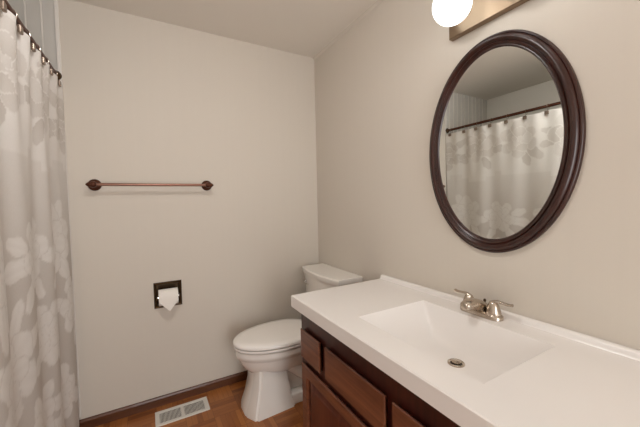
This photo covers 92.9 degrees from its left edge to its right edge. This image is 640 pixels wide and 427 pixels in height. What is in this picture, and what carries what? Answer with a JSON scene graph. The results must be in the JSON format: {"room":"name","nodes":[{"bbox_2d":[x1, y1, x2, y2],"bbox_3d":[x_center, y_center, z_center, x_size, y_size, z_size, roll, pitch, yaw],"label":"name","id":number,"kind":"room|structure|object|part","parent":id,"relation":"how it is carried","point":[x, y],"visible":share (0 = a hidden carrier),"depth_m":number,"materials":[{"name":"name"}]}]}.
{"room":"bathroom","nodes":[
{"label":"bathroom","id":0,"kind":"room"},
{"bbox_2d":[7,0,318,419],"bbox_3d":[-1.065,0.016,1.965,2.345,2.440,0.100,-3,3,-29],"label":"wall","id":1,"kind":"structure","parent":0,"point":[146,100],"depth_m":1.97,"materials":[{"name":"paint"}]},
{"bbox_2d":[54,0,80,417],"bbox_3d":[-1.416,-0.003,1.708,0.018,2.365,0.009,-3,3,-29],"label":"trim","id":2,"kind":"structure","parent":1,"relation":"attached to","point":[56,12],"depth_m":1.70,"materials":[{"name":"white paint"}]},
{"bbox_2d":[85,179,212,190],"bbox_3d":[-1.020,-0.177,1.882,0.688,0.068,0.078,-3,3,-29],"label":"towel bar","id":3,"kind":"object","parent":1,"relation":"attached to","point":[94,184],"visible":1,"depth_m":1.81,"materials":[{"name":"brown metal"}]},
{"bbox_3d":[-1.289,-0.164,1.730,0.070,0.068,0.078,-3,3,-29],"label":"post","id":4,"kind":"part","parent":3,"relation":"part of","materials":[{"name":"brown metal"}]},
{"bbox_3d":[-0.751,-0.189,2.034,0.070,0.068,0.078,-3,3,-29],"label":"post","id":5,"kind":"part","parent":3,"relation":"part of","materials":[{"name":"brown metal"}]},
{"bbox_2d":[79,370,247,426],"bbox_3d":[-0.695,1.192,2.144,1.620,0.060,0.013,-3,3,-29],"label":"baseboard","id":6,"kind":"structure","parent":1,"relation":"attached to","point":[96,420],"depth_m":1.95,"materials":[{"name":"brown wood"}]},
{"bbox_2d":[153,280,181,308],"bbox_3d":[-0.994,0.520,1.988,0.162,0.164,0.105,-3,3,-29],"label":"toilet paper holder","id":7,"kind":"object","parent":1,"relation":"attached to","point":[176,283],"visible":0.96,"depth_m":2.00,"materials":[{"name":"brown metal"}]},
{"bbox_2d":[158,287,178,310],"bbox_3d":[-0.975,0.548,1.957,0.110,0.131,0.108,-3,3,-29],"label":"toilet paper roll","id":8,"kind":"object","parent":7,"relation":"in","point":[168,298],"visible":0.97,"depth_m":1.92,"materials":[{"name":"white paper"}]},
{"bbox_2d":[95,379,302,426],"bbox_3d":[0.072,1.342,0.061,2.545,0.100,4.600,-3,3,-29],"label":"floor","id":9,"kind":"structure","parent":0,"point":[224,402],"depth_m":1.85,"materials":[{"name":"brown wood"}]},
{"bbox_2d":[155,397,209,426],"bbox_3d":[-0.856,1.232,1.897,0.302,0.007,0.142,-3,3,-29],"label":"floor vent","id":10,"kind":"object","parent":9,"relation":"in","point":[191,408],"visible":1,"depth_m":1.89,"materials":[{"name":"white metal"}]},
{"bbox_2d":[233,263,362,421],"bbox_3d":[-0.183,0.818,2.046,0.791,0.793,0.520,-3,3,-29],"label":"toilet","id":11,"kind":"object","parent":9,"relation":"on","point":[270,352],"visible":0.53,"depth_m":1.88,"materials":[{"name":"white ceramic"}]},
{"bbox_3d":[-0.293,0.811,1.983,0.533,0.019,0.376,-3,3,-29],"label":"seat","id":12,"kind":"part","parent":11,"relation":"part of","materials":[{"name":"white plastic"}]},
{"bbox_3d":[-0.292,0.783,1.983,0.541,0.034,0.378,-3,3,-29],"label":"lid","id":13,"kind":"part","parent":11,"relation":"part of","materials":[{"name":"white plastic"}]},
{"bbox_3d":[-0.284,0.912,1.991,0.533,0.183,0.358,-3,3,-29],"label":"bowl","id":14,"kind":"part","parent":11,"relation":"part of","materials":[{"name":"white ceramic"}]},
{"bbox_3d":[0.060,0.630,2.178,0.200,0.362,0.488,-3,3,-29],"label":"tank","id":15,"kind":"part","parent":11,"relation":"part of","materials":[{"name":"white ceramic"}]},
{"bbox_3d":[0.056,0.430,2.170,0.224,0.039,0.520,-3,3,-29],"label":"tank lid","id":16,"kind":"part","parent":11,"relation":"part of","materials":[{"name":"white ceramic"}]},
{"bbox_2d":[301,314,459,426],"bbox_3d":[0.469,0.855,1.111,0.574,0.768,1.316,-3,3,-29],"label":"vanity cabinet","id":17,"kind":"object","parent":9,"relation":"on","point":[341,388],"visible":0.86,"depth_m":1.16,"materials":[{"name":"brown wood"}]},
{"bbox_3d":[-0.042,0.640,1.435,0.020,0.140,0.186,-3,3,-29],"label":"drawer","id":18,"kind":"part","parent":17,"relation":"part of","materials":[{"name":"brown wood"}]},
{"bbox_3d":[0.072,0.943,1.260,0.011,0.278,0.501,-3,3,-29],"label":"door panel","id":19,"kind":"part","parent":17,"relation":"part of","materials":[{"name":"brown wood"}]},
{"bbox_3d":[0.071,0.943,1.259,0.020,0.388,0.611,-3,3,-29],"label":"door","id":20,"kind":"part","parent":17,"relation":"part of","materials":[{"name":"brown wood"}]},
{"bbox_2d":[291,274,639,426],"bbox_3d":[0.450,0.465,1.089,0.605,0.142,1.345,-3,3,-29],"label":"countertop","id":21,"kind":"structure","parent":17,"relation":"on","point":[519,370],"depth_m":0.94,"materials":[{"name":"white stone"}]},
{"bbox_2d":[447,358,464,367],"bbox_3d":[0.486,0.530,1.086,0.059,0.012,0.059,-3,3,-29],"label":"sink drain","id":22,"kind":"object","parent":21,"relation":"on","point":[453,362],"visible":1,"depth_m":1.08,"materials":[{"name":"silver metal"}]},
{"bbox_2d":[454,289,513,321],"bbox_3d":[0.611,0.368,1.200,0.141,0.075,0.243,-3,3,-29],"label":"faucet","id":23,"kind":"object","parent":21,"relation":"on","point":[491,311],"visible":1,"depth_m":1.17,"materials":[{"name":"silver metal"}]},
{"bbox_3d":[0.607,0.338,1.289,0.022,0.021,0.083,-2,3,-27],"label":"lever","id":24,"kind":"part","parent":23,"relation":"part of","materials":[{"name":"silver metal"}]},
{"bbox_3d":[0.620,0.360,1.264,0.055,0.054,0.055,-3,3,-29],"label":"handle","id":25,"kind":"part","parent":23,"relation":"part of","materials":[{"name":"silver metal"}]},
{"bbox_3d":[0.607,0.363,1.198,0.131,0.061,0.053,-3,3,-29],"label":"spout","id":26,"kind":"part","parent":23,"relation":"part of","materials":[{"name":"silver metal"}]},
{"bbox_3d":[0.670,0.362,1.175,0.055,0.054,0.055,-3,3,-29],"label":"handle","id":27,"kind":"part","parent":23,"relation":"part of","materials":[{"name":"silver metal"}]},
{"bbox_3d":[0.685,0.342,1.150,0.022,0.021,0.083,-3,3,-32],"label":"lever","id":28,"kind":"part","parent":23,"relation":"part of","materials":[{"name":"silver metal"}]},
{"bbox_2d":[73,0,376,57],"bbox_3d":[0.016,-1.195,-0.045,2.545,0.100,4.600,-3,3,-29],"label":"ceiling","id":29,"kind":"structure","parent":0,"point":[300,27],"depth_m":1.88,"materials":[{"name":"beige paint"}]},
{"bbox_2d":[314,0,639,349],"bbox_3d":[1.107,0.025,0.609,0.100,2.440,4.600,-3,3,-29],"label":"wall","id":30,"kind":"structure","parent":0,"point":[379,87],"depth_m":1.35,"materials":[{"name":"paint"}]},
{"bbox_2d":[313,0,382,59],"bbox_3d":[1.030,-1.183,0.530,0.016,0.016,4.400,-3,3,-29],"label":"trim","id":31,"kind":"structure","parent":30,"relation":"attached to","point":[377,2],"depth_m":2.00,"materials":[{"name":"paint"}]},
{"bbox_2d":[432,0,528,40],"bbox_3d":[0.659,-0.837,1.042,0.184,0.164,0.610,-3,3,-29],"label":"vanity light","id":32,"kind":"object","parent":30,"relation":"attached to","point":[462,17],"visible":1,"depth_m":1.20,"materials":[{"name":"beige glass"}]},
{"bbox_3d":[0.535,-0.843,1.231,0.155,0.150,0.150,-3,3,-29],"label":"globe bulb","id":33,"kind":"part","parent":32,"relation":"part of","materials":[{"name":"white glass"}]},
{"bbox_2d":[429,29,585,252],"bbox_3d":[0.677,-0.271,1.213,0.030,0.858,0.602,-3,3,-29],"label":"oval mirror","id":34,"kind":"object","parent":30,"relation":"attached to","point":[508,136],"visible":1,"depth_m":1.16,"materials":[{"name":"brown wood"}]},
{"bbox_3d":[0.685,-0.271,1.218,0.007,0.749,0.493,-3,3,-29],"label":"glass","id":35,"kind":"part","parent":34,"relation":"part of","materials":[{"name":"white mirror"}]},
{"bbox_3d":[-0.952,0.091,0.123,0.725,2.440,0.100,-3,3,-29],"label":"wall","id":36,"kind":"structure","parent":0,"visible":0},
{"bbox_2d":[4,0,61,79],"bbox_3d":[-1.064,-0.736,0.989,0.053,0.053,1.558,-3,3,-29],"label":"shower rod","id":37,"kind":"object","parent":36,"relation":"attached to","point":[18,21],"visible":0.44,"depth_m":1.28,"materials":[{"name":"brown metal"}]},
{"bbox_2d":[0,0,6,12],"bbox_3d":[-1.056,-0.710,0.990,0.046,0.087,0.029,-3,3,-29],"label":"curtain hook","id":38,"kind":"object","parent":37,"relation":"attached to","point":[3,6],"visible":1,"depth_m":0.99,"materials":[{"name":"silver metal"}]},
{"bbox_2d":[0,9,78,426],"bbox_3d":[-1.039,0.256,1.041,0.047,1.917,1.534,-3,3,-29],"label":"shower curtain","id":39,"kind":"object","parent":38,"relation":"hanging from","point":[39,385],"visible":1,"depth_m":1.19,"materials":[{"name":"white fabric"}]},
{"bbox_2d":[13,9,23,34],"bbox_3d":[-1.132,-0.714,1.124,0.046,0.087,0.029,-3,3,-29],"label":"curtain hook","id":40,"kind":"object","parent":37,"relation":"attached to","point":[19,27],"visible":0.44,"depth_m":1.13,"materials":[{"name":"silver metal"}]},
{"bbox_3d":[-1.117,-0.685,1.133,0.012,0.029,0.029,-3,3,-29],"label":"square plate","id":41,"kind":"part","parent":40,"relation":"part of","materials":[{"name":"silver metal"}]},
{"bbox_2d":[27,29,35,51],"bbox_3d":[-1.205,-0.717,1.252,0.046,0.087,0.029,-3,3,-29],"label":"curtain hook","id":42,"kind":"object","parent":37,"relation":"attached to","point":[32,45],"visible":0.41,"depth_m":1.25,"materials":[{"name":"silver metal"}]},
{"bbox_3d":[-1.189,-0.689,1.261,0.012,0.029,0.029,-3,3,-29],"label":"square plate","id":43,"kind":"part","parent":42,"relation":"part of","materials":[{"name":"silver metal"}]},
{"bbox_2d":[37,44,45,64],"bbox_3d":[-1.272,-0.721,1.371,0.046,0.087,0.029,-3,3,-29],"label":"curtain hook","id":44,"kind":"object","parent":37,"relation":"attached to","point":[43,61],"visible":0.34,"depth_m":1.37,"materials":[{"name":"silver metal"}]},
{"bbox_3d":[-1.257,-0.693,1.381,0.012,0.029,0.029,-3,3,-29],"label":"square plate","id":45,"kind":"part","parent":44,"relation":"part of","materials":[{"name":"silver metal"}]}
]}

